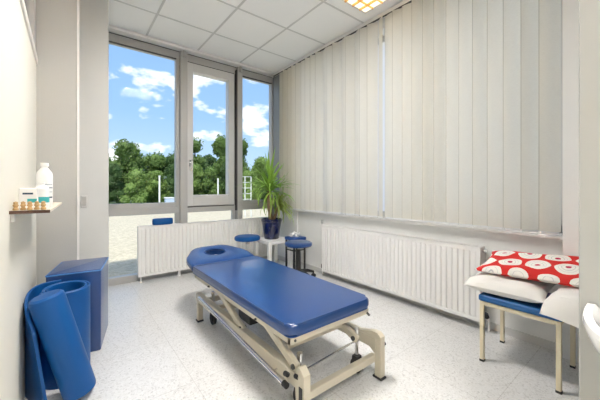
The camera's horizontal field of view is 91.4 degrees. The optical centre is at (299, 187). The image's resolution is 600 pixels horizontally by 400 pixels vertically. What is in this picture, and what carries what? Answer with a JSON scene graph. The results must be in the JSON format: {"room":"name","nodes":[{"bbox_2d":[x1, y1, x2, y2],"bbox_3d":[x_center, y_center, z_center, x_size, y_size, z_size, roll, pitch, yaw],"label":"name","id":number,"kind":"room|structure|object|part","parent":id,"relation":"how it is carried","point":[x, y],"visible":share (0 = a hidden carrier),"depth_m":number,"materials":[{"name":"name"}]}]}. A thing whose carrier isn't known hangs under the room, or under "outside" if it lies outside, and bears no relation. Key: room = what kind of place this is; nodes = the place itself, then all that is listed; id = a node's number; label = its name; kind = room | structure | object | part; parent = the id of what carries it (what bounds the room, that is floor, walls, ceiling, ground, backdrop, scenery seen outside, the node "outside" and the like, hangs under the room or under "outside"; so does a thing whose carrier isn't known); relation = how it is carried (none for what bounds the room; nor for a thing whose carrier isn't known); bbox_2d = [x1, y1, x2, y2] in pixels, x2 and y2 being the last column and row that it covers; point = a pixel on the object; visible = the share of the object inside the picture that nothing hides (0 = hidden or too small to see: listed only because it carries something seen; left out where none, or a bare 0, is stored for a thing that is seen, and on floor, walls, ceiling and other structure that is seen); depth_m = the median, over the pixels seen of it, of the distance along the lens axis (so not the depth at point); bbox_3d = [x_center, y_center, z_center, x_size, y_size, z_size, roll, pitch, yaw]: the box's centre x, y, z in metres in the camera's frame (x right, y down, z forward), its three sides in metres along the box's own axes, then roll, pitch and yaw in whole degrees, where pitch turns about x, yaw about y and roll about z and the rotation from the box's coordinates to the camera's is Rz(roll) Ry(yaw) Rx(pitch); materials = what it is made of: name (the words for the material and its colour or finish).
{"room":"examination room","nodes":[
{"label":"examination room","id":0,"kind":"room"},
{"bbox_2d":[0,0,35,399],"bbox_3d":[-0.335,0.115,0.054,0.060,2.170,5.700,0,0,-38],"label":"wall","id":1,"kind":"structure","parent":0,"point":[17,60],"depth_m":1.38,"materials":[{"name":"paint"}]},
{"bbox_2d":[19,0,37,64],"bbox_3d":[-0.335,-0.993,0.054,0.082,0.045,5.700,0,0,-38],"label":"trim","id":2,"kind":"structure","parent":1,"relation":"attached to","point":[22,3],"depth_m":1.79,"materials":[{"name":"white paint"}]},
{"bbox_2d":[24,0,35,47],"bbox_3d":[-0.323,-1.482,0.038,0.060,0.935,5.660,0,0,-38],"label":"window","id":3,"kind":"structure","parent":1,"relation":"in","point":[30,5],"depth_m":2.17,"materials":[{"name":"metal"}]},
{"bbox_3d":[-0.283,-1.482,-0.014,0.008,0.935,5.530,0,0,-38],"label":"pane","id":4,"kind":"part","parent":3,"relation":"part of","materials":[{"name":"glass"}]},
{"bbox_2d":[9,202,61,221],"bbox_3d":[-1.479,0.124,1.682,0.163,0.051,0.967,0,0,-38],"label":"wall shelf","id":5,"kind":"object","parent":1,"relation":"attached to","point":[55,204],"visible":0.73,"depth_m":1.30,"materials":[{"name":"beige"}]},
{"bbox_2d":[12,201,18,210],"bbox_3d":[-1.253,0.079,1.291,0.021,0.040,0.020,0,0,-38],"label":"wooden figurine","id":6,"kind":"object","parent":5,"relation":"on","point":[15,204],"visible":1,"depth_m":1.29,"materials":[{"name":"brown wood"}]},
{"bbox_2d":[20,201,25,209],"bbox_3d":[-1.242,0.079,1.315,0.021,0.040,0.020,0,0,-38],"label":"wooden figurine","id":7,"kind":"object","parent":5,"relation":"on","point":[23,204],"visible":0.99,"depth_m":1.31,"materials":[{"name":"brown wood"}]},
{"bbox_2d":[19,188,37,208],"bbox_3d":[-1.272,0.050,1.374,0.063,0.099,0.046,0,0,-38],"label":"carton","id":8,"kind":"object","parent":5,"relation":"on","point":[26,195],"visible":0.73,"depth_m":1.36,"materials":[{"name":"white cardboard"}]},
{"bbox_2d":[27,201,32,209],"bbox_3d":[-1.217,0.079,1.320,0.021,0.040,0.020,0,0,-38],"label":"wooden figurine","id":9,"kind":"object","parent":5,"relation":"on","point":[29,204],"visible":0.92,"depth_m":1.31,"materials":[{"name":"brown wood"}]},
{"bbox_2d":[34,201,39,209],"bbox_3d":[-1.206,0.079,1.343,0.021,0.040,0.020,0,0,-38],"label":"wooden figurine","id":10,"kind":"object","parent":5,"relation":"on","point":[36,204],"visible":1,"depth_m":1.34,"materials":[{"name":"brown wood"}]},
{"bbox_2d":[35,182,49,207],"bbox_3d":[-1.294,0.034,1.469,0.058,0.130,0.044,0,0,-38],"label":"squeeze bottle","id":11,"kind":"object","parent":5,"relation":"on","point":[43,190],"visible":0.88,"depth_m":1.46,"materials":[{"name":"white plastic"}]},
{"bbox_2d":[40,201,45,209],"bbox_3d":[-1.181,0.079,1.348,0.021,0.040,0.020,0,0,-38],"label":"wooden figurine","id":12,"kind":"object","parent":5,"relation":"on","point":[43,204],"visible":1,"depth_m":1.34,"materials":[{"name":"brown wood"}]},
{"bbox_2d":[36,163,52,206],"bbox_3d":[-1.355,-0.017,1.554,0.068,0.232,0.051,0,0,-38],"label":"bottle","id":13,"kind":"object","parent":5,"relation":"on","point":[43,174],"visible":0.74,"depth_m":1.54,"materials":[{"name":"white plastic"}]},
{"bbox_2d":[36,0,76,285],"bbox_3d":[-2.337,-0.375,2.850,0.265,3.150,1.170,0,0,-38],"label":"wall pillar","id":14,"kind":"structure","parent":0,"point":[56,20],"depth_m":2.39,"materials":[{"name":"paint"}]},
{"bbox_2d":[77,0,78,259],"bbox_3d":[-1.870,-0.375,2.469,0.016,3.150,0.007,0,0,-38],"label":"trim","id":15,"kind":"structure","parent":14,"relation":"attached to","point":[77,0],"depth_m":2.47,"materials":[{"name":"white paint"}]},
{"bbox_2d":[79,0,108,306],"bbox_3d":[-2.197,-0.375,3.088,0.250,3.150,0.570,0,0,-38],"label":"wall","id":16,"kind":"structure","parent":0,"point":[93,14],"depth_m":2.87,"materials":[{"name":"paint"}]},
{"bbox_2d":[81,195,86,206],"bbox_3d":[-2.073,0.128,2.813,0.050,0.115,0.014,0,0,-38],"label":"light switch","id":17,"kind":"object","parent":16,"relation":"attached to","point":[83,197],"visible":1,"depth_m":2.81,"materials":[{"name":"plastic"}]},
{"bbox_2d":[109,31,271,76],"bbox_3d":[-1.432,-1.930,4.342,2.505,0.040,0.150,0,0,-38],"label":"wall","id":18,"kind":"structure","parent":0,"point":[109,31],"depth_m":4.07,"materials":[{"name":"paint"}]},
{"bbox_2d":[109,25,270,74],"bbox_3d":[-1.423,-1.925,4.202,2.345,0.041,0.080,0,0,-38],"label":"trim","id":19,"kind":"structure","parent":18,"relation":"attached to","point":[111,28],"depth_m":4.03,"materials":[{"name":"white paint"}]},
{"bbox_2d":[109,32,274,285],"bbox_3d":[-1.366,-0.355,4.351,2.650,3.110,0.197,0,0,-38],"label":"window","id":20,"kind":"structure","parent":18,"relation":"in","point":[179,207],"depth_m":4.09,"materials":[{"name":"metal"}]},
{"bbox_2d":[188,62,233,205],"bbox_3d":[-1.333,-0.765,4.388,0.718,2.040,0.180,0,0,-38],"label":"window","id":21,"kind":"structure","parent":20,"relation":"attached to","point":[193,69],"depth_m":4.43,"materials":[{"name":"metal"}]},
{"bbox_2d":[109,0,402,73],"bbox_3d":[0.053,-2.075,1.183,4.750,0.250,6.990,0,0,-38],"label":"ceiling","id":22,"kind":"structure","parent":0,"point":[324,24],"depth_m":3.49,"materials":[{"name":"tile"}]},
{"bbox_2d":[114,0,363,73],"bbox_3d":[0.007,-1.949,1.056,4.320,0.006,6.850,0,0,-38],"label":"trim","id":23,"kind":"structure","parent":22,"relation":"attached to","point":[163,1],"depth_m":3.42,"materials":[{"name":"silver metal"}]},
{"bbox_2d":[342,0,387,13],"bbox_3d":[0.733,-1.933,2.879,0.460,0.026,0.610,0,0,-38],"label":"recessed light","id":24,"kind":"object","parent":22,"relation":"in","point":[364,6],"visible":1,"depth_m":3.09,"materials":[{"name":"white paint"}]},
{"bbox_2d":[271,0,560,234],"bbox_3d":[0.688,-0.804,3.538,0.085,2.287,3.728,0,0,-38],"label":"vertical blind","id":25,"kind":"object","parent":22,"relation":"hanging from","point":[473,87],"visible":0.99,"depth_m":2.76,"materials":[{"name":"white fabric"}]},
{"bbox_3d":[0.702,-1.919,3.524,0.044,0.055,3.680,0,0,-38],"label":"head rail","id":26,"kind":"part","parent":25,"relation":"part of","materials":[{"name":"white paint"}]},
{"bbox_3d":[0.758,0.332,3.434,0.003,0.015,3.421,0,0,-38],"label":"spacer chain","id":27,"kind":"part","parent":25,"relation":"part of","materials":[{"name":"white plastic"}]},
{"bbox_2d":[276,209,297,259],"bbox_3d":[-0.173,-0.375,4.954,0.270,3.150,0.750,0,0,-38],"label":"wall column","id":28,"kind":"structure","parent":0,"point":[287,227],"depth_m":4.78,"materials":[{"name":"paint"}]},
{"bbox_2d":[24,257,578,399],"bbox_3d":[0.053,1.260,1.183,4.750,0.120,6.990,0,0,-38],"label":"floor","id":29,"kind":"structure","parent":0,"point":[154,347],"depth_m":2.05,"materials":[{"name":"tile"}]},
{"bbox_2d":[24,279,60,399],"bbox_3d":[-1.555,0.914,1.758,0.137,0.572,0.532,0,0,-33],"label":"exercise mat","id":30,"kind":"object","parent":29,"relation":"on","point":[34,380],"visible":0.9,"depth_m":1.60,"materials":[{"name":"blue plastic"}]},
{"bbox_2d":[28,289,95,399],"bbox_3d":[-1.330,0.882,1.651,0.296,0.620,0.169,0,0,-38],"label":"bolster","id":31,"kind":"object","parent":29,"relation":"on","point":[53,318],"visible":1,"depth_m":1.60,"materials":[{"name":"blue leather"}]},
{"bbox_2d":[39,280,89,389],"bbox_3d":[-1.503,0.917,1.884,0.252,0.565,0.297,0,0,-38],"label":"rolled mat","id":32,"kind":"object","parent":29,"relation":"on","point":[77,292],"visible":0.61,"depth_m":1.84,"materials":[{"name":"blue plastic"}]},
{"bbox_2d":[45,257,108,351],"bbox_3d":[-1.711,0.900,2.286,0.325,0.600,0.477,0,0,-27],"label":"cube","id":33,"kind":"object","parent":29,"relation":"on","point":[93,270],"visible":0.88,"depth_m":2.16,"materials":[{"name":"blue plastic"}]},
{"bbox_2d":[137,217,267,282],"bbox_3d":[-1.293,0.842,4.308,1.938,0.716,0.086,0,0,-38],"label":"radiator","id":34,"kind":"object","parent":29,"relation":"on","point":[161,249],"visible":0.76,"depth_m":4.01,"materials":[{"name":"metal"}]},
{"bbox_3d":[-2.052,0.804,3.708,0.004,0.641,0.086,0,0,-38],"label":"panel","id":35,"kind":"part","parent":34,"relation":"part of","materials":[{"name":"white paint"}]},
{"bbox_2d":[152,218,172,224],"bbox_3d":[-1.820,0.441,3.885,0.260,0.084,0.104,0,0,-38],"label":"round cushion","id":36,"kind":"object","parent":34,"relation":"on","point":[157,221],"visible":1,"depth_m":3.84,"materials":[{"name":"blue leather"}]},
{"bbox_2d":[139,217,267,226],"bbox_3d":[-1.293,0.488,4.308,1.930,0.006,0.085,0,0,-38],"label":"grille","id":37,"kind":"object","parent":34,"relation":"attached to","point":[257,218],"depth_m":4.24,"materials":[{"name":"metal"}]},
{"bbox_2d":[234,234,259,255],"bbox_3d":[-0.762,0.944,4.240,0.370,0.513,0.370,0,0,-38],"label":"round stool","id":38,"kind":"object","parent":29,"relation":"on","point":[247,238],"visible":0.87,"depth_m":4.16,"materials":[{"name":"blue leather"}]},
{"bbox_3d":[-0.762,0.719,4.240,0.370,0.062,0.370,0,0,-38],"label":"seat","id":39,"kind":"part","parent":38,"relation":"part of","materials":[{"name":"blue leather"}]},
{"bbox_2d":[253,236,292,267],"bbox_3d":[-0.412,0.983,4.447,0.415,0.435,0.450,0,0,-38],"label":"side table","id":40,"kind":"object","parent":29,"relation":"on","point":[280,240],"visible":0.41,"depth_m":4.38,"materials":[{"name":"white plastic"}]},
{"bbox_3d":[-0.679,1.005,4.490,0.050,0.390,0.050,0,0,-38],"label":"leg","id":41,"kind":"part","parent":40,"relation":"part of","materials":[{"name":"white plastic"}]},
{"bbox_2d":[231,147,298,239],"bbox_3d":[-0.488,0.079,4.303,0.847,1.371,0.990,0,0,-38],"label":"yucca","id":42,"kind":"object","parent":40,"relation":"on","point":[271,225],"visible":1,"depth_m":4.35,"materials":[{"name":"plant"}]},
{"bbox_3d":[-0.409,0.247,4.461,0.210,0.529,0.073,0,0,-34],"label":"stem","id":43,"kind":"part","parent":42,"relation":"part of","materials":[{"name":"green plant"}]},
{"bbox_3d":[-0.431,1.005,4.176,0.050,0.390,0.050,0,0,-38],"label":"leg","id":44,"kind":"part","parent":40,"relation":"part of","materials":[{"name":"white plastic"}]},
{"bbox_2d":[261,218,281,239],"bbox_3d":[-0.431,0.614,4.451,0.316,0.300,0.316,0,0,-38],"label":"pot","id":45,"kind":"object","parent":40,"relation":"on","point":[271,226],"depth_m":4.34,"materials":[{"name":"ceramic"}]},
{"bbox_3d":[-0.393,1.005,4.717,0.050,0.390,0.050,0,0,-38],"label":"leg","id":46,"kind":"part","parent":40,"relation":"part of","materials":[{"name":"white plastic"}]},
{"bbox_3d":[-0.145,1.005,4.403,0.050,0.390,0.050,0,0,-38],"label":"leg","id":47,"kind":"part","parent":40,"relation":"part of","materials":[{"name":"white plastic"}]},
{"bbox_2d":[186,245,385,399],"bbox_3d":[-0.350,0.914,2.423,0.736,0.572,2.018,0,0,-38],"label":"table","id":48,"kind":"object","parent":29,"relation":"on","point":[295,307],"visible":1,"depth_m":1.87,"materials":[{"name":"blue leather"}]},
{"bbox_3d":[-0.906,1.094,2.648,0.045,0.188,0.045,0,0,-38],"label":"post","id":49,"kind":"part","parent":48,"relation":"part of","materials":[{"name":"beige metal"}]},
{"bbox_3d":[-0.765,1.002,2.582,0.032,0.185,0.032,0,0,-38],"label":"caster stem","id":50,"kind":"part","parent":48,"relation":"part of","materials":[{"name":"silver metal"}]},
{"bbox_2d":[186,245,253,271],"bbox_3d":[-0.855,0.695,3.018,0.650,0.134,0.459,0,0,-38],"label":"cushion","id":51,"kind":"object","parent":48,"relation":"on","point":[198,256],"depth_m":2.95,"materials":[{"name":"blue leather"}]},
{"bbox_3d":[-0.524,0.880,2.173,0.030,0.213,0.473,0,0,-38],"label":"lift arm","id":52,"kind":"part","parent":48,"relation":"part of","materials":[{"name":"beige metal"}]},
{"bbox_3d":[-0.456,0.985,2.077,0.050,0.070,1.515,0,0,-38],"label":"rail","id":53,"kind":"part","parent":48,"relation":"part of","materials":[{"name":"beige metal"}]},
{"bbox_3d":[-0.388,1.025,2.395,0.160,0.090,0.200,0,0,-38],"label":"motor","id":54,"kind":"part","parent":48,"relation":"part of","materials":[{"name":"black plastic"}]},
{"bbox_2d":[193,256,368,336],"bbox_3d":[-0.253,0.733,2.256,0.650,0.065,1.475,0,0,-38],"label":"cushion","id":55,"kind":"object","parent":48,"relation":"on","point":[291,302],"depth_m":1.94,"materials":[{"name":"blue leather"}]},
{"bbox_3d":[-0.250,0.787,2.253,0.626,0.038,1.443,0,0,-38],"label":"frame","id":56,"kind":"part","parent":48,"relation":"part of","materials":[{"name":"beige metal"}]},
{"bbox_3d":[-0.121,0.867,1.663,0.030,0.185,0.374,0,0,-38],"label":"lift arm","id":57,"kind":"part","parent":48,"relation":"part of","materials":[{"name":"beige metal"}]},
{"bbox_3d":[-0.070,0.958,1.509,0.026,0.030,0.030,0,0,-38],"label":"knob","id":58,"kind":"part","parent":48,"relation":"part of","materials":[{"name":"black plastic"}]},
{"bbox_3d":[-0.002,1.002,1.616,0.032,0.185,0.032,0,0,-38],"label":"caster stem","id":59,"kind":"part","parent":48,"relation":"part of","materials":[{"name":"silver metal"}]},
{"bbox_3d":[0.014,1.046,1.483,0.042,0.283,0.070,0,0,-38],"label":"post","id":60,"kind":"part","parent":48,"relation":"part of","materials":[{"name":"beige metal"}]},
{"bbox_3d":[-0.253,0.765,2.256,0.642,0.005,1.467,0,0,-38],"label":"board","id":61,"kind":"part","parent":48,"relation":"part of","materials":[{"name":"beige plastic"}]},
{"bbox_3d":[0.156,1.032,1.779,0.551,0.047,0.012,0,0,-38],"label":"brake rod","id":62,"kind":"part","parent":48,"relation":"part of","materials":[{"name":"silver metal"}]},
{"bbox_3d":[0.243,0.867,1.951,0.030,0.185,0.374,0,0,-38],"label":"lift arm","id":63,"kind":"part","parent":48,"relation":"part of","materials":[{"name":"beige metal"}]},
{"bbox_3d":[0.370,1.002,1.911,0.032,0.185,0.032,0,0,-38],"label":"caster stem","id":64,"kind":"part","parent":48,"relation":"part of","materials":[{"name":"silver metal"}]},
{"bbox_3d":[0.027,0.985,2.458,0.050,0.070,1.515,0,0,-38],"label":"rail","id":65,"kind":"part","parent":48,"relation":"part of","materials":[{"name":"beige metal"}]},
{"bbox_3d":[0.449,1.052,1.925,0.042,0.273,0.225,0,0,-38],"label":"post","id":66,"kind":"part","parent":48,"relation":"part of","materials":[{"name":"beige metal"}]},
{"bbox_2d":[285,236,305,268],"bbox_3d":[-0.067,0.955,4.280,0.230,0.490,0.230,0,0,-38],"label":"footstool","id":67,"kind":"object","parent":29,"relation":"on","point":[286,237],"visible":0.7,"depth_m":4.24,"materials":[{"name":"blue leather"}]},
{"bbox_3d":[-0.200,0.978,4.295,0.020,0.445,0.020,0,0,-38],"label":"leg","id":68,"kind":"part","parent":67,"relation":"part of","materials":[{"name":"black plastic"}]},
{"bbox_3d":[-0.083,0.978,4.146,0.020,0.445,0.020,0,0,-38],"label":"leg","id":69,"kind":"part","parent":67,"relation":"part of","materials":[{"name":"black plastic"}]},
{"bbox_2d":[289,231,299,236],"bbox_3d":[-0.072,0.670,4.276,0.177,0.077,0.156,0,0,-38],"label":"tissue","id":70,"kind":"object","parent":67,"relation":"on","point":[294,234],"visible":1,"depth_m":4.23,"materials":[{"name":"white paper"}]},
{"bbox_3d":[-0.067,0.733,4.280,0.230,0.045,0.230,0,0,-38],"label":"seat","id":71,"kind":"part","parent":67,"relation":"part of","materials":[{"name":"blue leather"}]},
{"bbox_3d":[0.067,0.978,4.264,0.020,0.445,0.020,0,0,-38],"label":"leg","id":72,"kind":"part","parent":67,"relation":"part of","materials":[{"name":"black plastic"}]},
{"bbox_2d":[285,240,315,276],"bbox_3d":[-0.006,0.949,3.830,0.495,0.501,0.492,0,0,-38],"label":"stool","id":73,"kind":"object","parent":29,"relation":"on","point":[298,244],"visible":0.62,"depth_m":3.81,"materials":[{"name":"blue leather"}]},
{"bbox_3d":[-0.020,0.727,3.833,0.360,0.057,0.360,0,0,-38],"label":"seat","id":74,"kind":"part","parent":73,"relation":"part of","materials":[{"name":"blue leather"}]},
{"bbox_3d":[0.091,1.099,3.893,0.217,0.078,0.052,0,0,-28],"label":"leg","id":75,"kind":"part","parent":73,"relation":"part of","materials":[{"name":"black plastic"}]},
{"bbox_2d":[479,292,575,394],"bbox_3d":[1.547,0.969,1.999,0.431,0.462,0.446,0,0,-38],"label":"stool","id":76,"kind":"object","parent":29,"relation":"on","point":[526,309],"visible":0.62,"depth_m":1.92,"materials":[{"name":"beige metal"}]},
{"bbox_3d":[1.267,0.985,2.037,0.025,0.406,0.025,0,0,-38],"label":"leg","id":77,"kind":"part","parent":76,"relation":"part of","materials":[{"name":"beige metal"}]},
{"bbox_3d":[1.574,0.985,2.279,0.025,0.406,0.025,0,0,-38],"label":"leg","id":78,"kind":"part","parent":76,"relation":"part of","materials":[{"name":"beige metal"}]},
{"bbox_2d":[463,271,555,302],"bbox_3d":[1.474,0.671,2.062,0.439,0.122,0.460,0,0,-41],"label":"pillow","id":79,"kind":"object","parent":76,"relation":"on","point":[525,290],"visible":0.77,"depth_m":1.94,"materials":[{"name":"white fabric"}]},
{"bbox_2d":[474,250,578,287],"bbox_3d":[1.691,0.533,1.941,0.395,0.157,0.866,0,0,-38],"label":"pillow","id":80,"kind":"object","parent":79,"relation":"on","point":[555,269],"visible":0.84,"depth_m":1.96,"materials":[{"name":"red fabric"}]},
{"bbox_3d":[1.547,0.759,1.999,0.431,0.043,0.446,0,0,-38],"label":"seat","id":81,"kind":"part","parent":76,"relation":"part of","materials":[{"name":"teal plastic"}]},
{"bbox_3d":[1.547,0.795,1.999,0.411,0.025,0.426,0,0,-38],"label":"seat frame","id":82,"kind":"part","parent":76,"relation":"part of","materials":[{"name":"beige metal"}]},
{"bbox_2d":[539,285,578,327],"bbox_3d":[1.720,0.707,1.670,0.459,0.287,0.418,0,0,-30],"label":"pillow","id":83,"kind":"object","parent":76,"relation":"on","point":[562,304],"visible":0.39,"depth_m":1.68,"materials":[{"name":"beige fabric"}]},
{"bbox_3d":[1.519,0.985,1.718,0.025,0.406,0.025,0,0,-38],"label":"leg","id":84,"kind":"part","parent":76,"relation":"part of","materials":[{"name":"beige metal"}]},
{"bbox_3d":[1.826,0.985,1.961,0.025,0.406,0.025,0,0,-38],"label":"leg","id":85,"kind":"part","parent":76,"relation":"part of","materials":[{"name":"beige metal"}]},
{"bbox_2d":[340,18,384,41],"bbox_3d":[0.810,-1.885,3.726,0.250,0.130,3.895,0,0,-38],"label":"lintel","id":86,"kind":"object","parent":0,"point":[383,18],"depth_m":3.40,"materials":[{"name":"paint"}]},
{"bbox_2d":[298,212,562,344],"bbox_3d":[1.763,-0.375,2.520,0.250,3.150,6.970,0,0,-38],"label":"wall","id":87,"kind":"structure","parent":0,"point":[309,224],"depth_m":2.63,"materials":[{"name":"paint"}]},
{"bbox_2d":[273,75,278,207],"bbox_3d":[-0.345,-0.785,4.925,0.034,2.250,0.358,0,0,-38],"label":"trim","id":88,"kind":"structure","parent":87,"relation":"attached to","point":[276,78],"depth_m":4.96,"materials":[{"name":"silver metal"}]},
{"bbox_2d":[321,220,489,331],"bbox_3d":[0.937,0.820,3.240,0.104,0.760,2.080,0,0,-38],"label":"radiator","id":89,"kind":"object","parent":87,"relation":"attached to","point":[430,272],"visible":0.98,"depth_m":2.95,"materials":[{"name":"metal"}]},
{"bbox_2d":[323,224,483,248],"bbox_3d":[0.939,0.503,3.240,0.100,0.006,1.940,0,0,-38],"label":"grille","id":90,"kind":"object","parent":89,"relation":"attached to","point":[383,234],"depth_m":3.00,"materials":[{"name":"metal"}]},
{"bbox_3d":[1.542,0.812,2.476,0.101,0.626,0.004,0,0,-38],"label":"panel","id":91,"kind":"part","parent":89,"relation":"part of","materials":[{"name":"white paint"}]},
{"bbox_2d":[278,255,562,353],"bbox_3d":[0.730,1.170,3.600,0.032,0.060,3.795,0,0,-38],"label":"baseboard","id":92,"kind":"structure","parent":87,"relation":"attached to","point":[514,333],"depth_m":2.56,"materials":[{"name":"wood"}]},
{"bbox_2d":[295,210,562,239],"bbox_3d":[1.021,0.357,3.415,0.305,0.025,3.145,0,0,-38],"label":"trim","id":93,"kind":"structure","parent":87,"relation":"attached to","point":[532,234],"depth_m":2.69,"materials":[{"name":"white paint"}]},
{"bbox_2d":[341,0,562,232],"bbox_3d":[1.077,-0.738,3.460,0.060,2.165,3.145,0,0,-38],"label":"window","id":94,"kind":"structure","parent":87,"relation":"in","point":[561,0],"depth_m":2.24,"materials":[{"name":"metal"}]},
{"bbox_3d":[1.074,-0.740,3.457,0.001,2.040,3.025,0,0,-38],"label":"pane","id":95,"kind":"part","parent":94,"relation":"part of","materials":[{"name":"clear glass"}]},
{"bbox_2d":[563,0,578,362],"bbox_3d":[2.071,-0.375,2.065,0.330,3.150,0.275,0,0,-38],"label":"wall pier","id":96,"kind":"object","parent":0,"point":[570,7],"visible":0.33,"depth_m":2.04,"materials":[{"name":"paint"}]},
{"bbox_2d":[579,0,599,399],"bbox_3d":[1.904,-0.375,-0.023,0.120,3.150,2.803,0,0,-38],"label":"wall","id":97,"kind":"structure","parent":0,"point":[589,10],"depth_m":1.02,"materials":[{"name":"paint"}]},
{"bbox_2d":[582,303,599,354],"bbox_3d":[1.002,0.429,0.696,0.395,0.342,0.516,0,0,-38],"label":"washbasin","id":98,"kind":"object","parent":97,"relation":"attached to","point":[590,316],"visible":1,"depth_m":0.87,"materials":[{"name":"white ceramic"}]},
{"label":"outside","id":99,"kind":"structure","parent":0,"visible":0},
{"bbox_2d":[109,209,267,276],"bbox_3d":[0.286,1.425,15.772,100.000,0.250,15.600,0,0,-38],"label":"gravel","id":100,"kind":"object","parent":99,"point":[122,229],"depth_m":8.96,"materials":[{"name":"beige gravel"}]},
{"bbox_2d":[164,197,173,201],"bbox_3d":[-7.349,0.910,16.500,0.500,0.780,0.460,0,0,-38],"label":"base cabinet","id":101,"kind":"object","parent":100,"relation":"on","point":[167,199],"visible":0.47,"depth_m":16.33,"materials":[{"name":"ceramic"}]},
{"bbox_2d":[217,178,218,193],"bbox_3d":[-5.037,0.350,18.000,0.083,1.900,0.083,0,0,-16],"label":"marker pole","id":102,"kind":"object","parent":100,"relation":"on","point":[217,178],"visible":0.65,"depth_m":17.97,"materials":[{"name":"white"}]},
{"bbox_2d":[243,170,261,199],"bbox_3d":[-3.633,-0.006,21.369,2.162,2.711,1.987,0,0,-38],"label":"bush","id":103,"kind":"object","parent":100,"relation":"on","point":[247,173],"visible":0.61,"depth_m":20.86,"materials":[{"name":"green plant"}]},
{"bbox_2d":[259,174,267,199],"bbox_3d":[-2.210,0.035,22.249,2.389,2.684,2.215,0,0,-38],"label":"bush","id":104,"kind":"object","parent":100,"relation":"on","point":[264,193],"visible":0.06,"depth_m":21.86,"materials":[{"name":"green plant"}]},
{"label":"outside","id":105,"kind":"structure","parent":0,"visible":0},
{"bbox_2d":[109,191,206,203],"bbox_3d":[-27.689,1.525,67.330,180.000,0.350,100.000,0,0,-38],"label":"meadow","id":106,"kind":"structure","parent":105,"point":[206,191],"depth_m":27.28,"materials":[{"name":"green plant"}]},
{"bbox_2d":[109,163,125,202],"bbox_3d":[-14.368,-0.397,22.458,1.894,3.151,2.358,0,0,-38],"label":"bush","id":107,"kind":"object","parent":106,"relation":"on","point":[115,187],"visible":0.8,"depth_m":22.17,"materials":[{"name":"green plant"}]},
{"bbox_2d":[109,138,149,200],"bbox_3d":[-14.682,-1.402,25.123,5.273,5.511,4.116,0,0,32],"label":"tree","id":108,"kind":"object","parent":106,"relation":"on","point":[129,155],"visible":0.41,"depth_m":24.52,"materials":[{"name":"green plant"}]},
{"bbox_2d":[119,166,148,203],"bbox_3d":[-11.976,-0.152,21.281,2.083,2.931,2.146,0,0,-38],"label":"bush","id":109,"kind":"object","parent":106,"relation":"on","point":[136,190],"visible":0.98,"depth_m":21.01,"materials":[{"name":"green plant"}]},
{"bbox_2d":[142,151,168,196],"bbox_3d":[-13.580,-1.098,27.923,3.827,4.904,3.620,0,0,33],"label":"tree","id":110,"kind":"object","parent":106,"relation":"on","point":[155,161],"visible":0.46,"depth_m":27.44,"materials":[{"name":"green plant"}]},
{"bbox_2d":[144,170,170,202],"bbox_3d":[-11.021,-0.017,22.529,2.116,2.784,2.214,0,0,-36],"label":"bush","id":111,"kind":"object","parent":106,"relation":"on","point":[153,188],"visible":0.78,"depth_m":22.14,"materials":[{"name":"green plant"}]},
{"bbox_2d":[164,151,173,193],"bbox_3d":[-10.537,-0.928,25.147,2.320,4.566,2.902,0,0,15],"label":"tree","id":112,"kind":"object","parent":106,"relation":"on","point":[169,159],"visible":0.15,"depth_m":24.47,"materials":[{"name":"green plant"}]},
{"bbox_2d":[167,163,173,196],"bbox_3d":[-8.914,-0.455,21.472,1.764,2.926,1.702,0,0,21],"label":"bush","id":113,"kind":"object","parent":106,"relation":"on","point":[170,181],"visible":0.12,"depth_m":21.04,"materials":[{"name":"green plant"}]},
{"bbox_2d":[193,163,205,194],"bbox_3d":[-8.036,-0.432,22.579,1.644,3.074,2.338,0,0,10],"label":"bush","id":114,"kind":"object","parent":106,"relation":"on","point":[198,174],"visible":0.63,"depth_m":22.21,"materials":[{"name":"green plant"}]},
{"bbox_2d":[193,136,206,192],"bbox_3d":[-9.785,-1.736,27.632,2.593,6.178,2.778,0,0,-38],"label":"tree","id":115,"kind":"object","parent":106,"relation":"on","point":[196,144],"visible":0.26,"depth_m":27.14,"materials":[{"name":"green plant"}]},
{"bbox_2d":[201,154,216,194],"bbox_3d":[-9.325,-1.134,31.241,3.748,4.976,3.653,0,0,-38],"label":"tree","id":116,"kind":"object","parent":106,"relation":"on","point":[209,158],"visible":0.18,"depth_m":30.23,"materials":[{"name":"green plant"}]},
{"bbox_2d":[198,166,223,194],"bbox_3d":[-6.496,-0.173,21.521,2.029,2.926,1.882,0,0,-38],"label":"bush","id":117,"kind":"object","parent":106,"relation":"on","point":[210,182],"visible":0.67,"depth_m":21.19,"materials":[{"name":"green plant"}]},
{"bbox_2d":[205,134,225,193],"bbox_3d":[-6.702,-1.620,24.970,2.739,5.948,2.212,0,0,-38],"label":"tree","id":118,"kind":"object","parent":106,"relation":"on","point":[219,145],"visible":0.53,"depth_m":24.49,"materials":[{"name":"green plant"}]},
{"bbox_2d":[219,160,225,193],"bbox_3d":[-5.377,-0.495,22.612,2.099,3.366,1.735,0,0,15],"label":"bush","id":119,"kind":"object","parent":106,"relation":"on","point":[222,182],"visible":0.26,"depth_m":22.19,"materials":[{"name":"green plant"}]},
{"bbox_2d":[243,138,250,190],"bbox_3d":[-5.593,-1.750,27.983,3.023,6.207,2.194,0,0,-17],"label":"tree","id":120,"kind":"object","parent":106,"relation":"on","point":[245,144],"visible":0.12,"depth_m":27.86,"materials":[{"name":"green plant"}]},
{"bbox_2d":[251,156,267,188],"bbox_3d":[-3.208,-0.683,25.009,2.638,4.077,3.520,0,0,-38],"label":"tree","id":121,"kind":"object","parent":106,"relation":"on","point":[258,163],"visible":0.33,"depth_m":24.36,"materials":[{"name":"green plant"}]}
]}

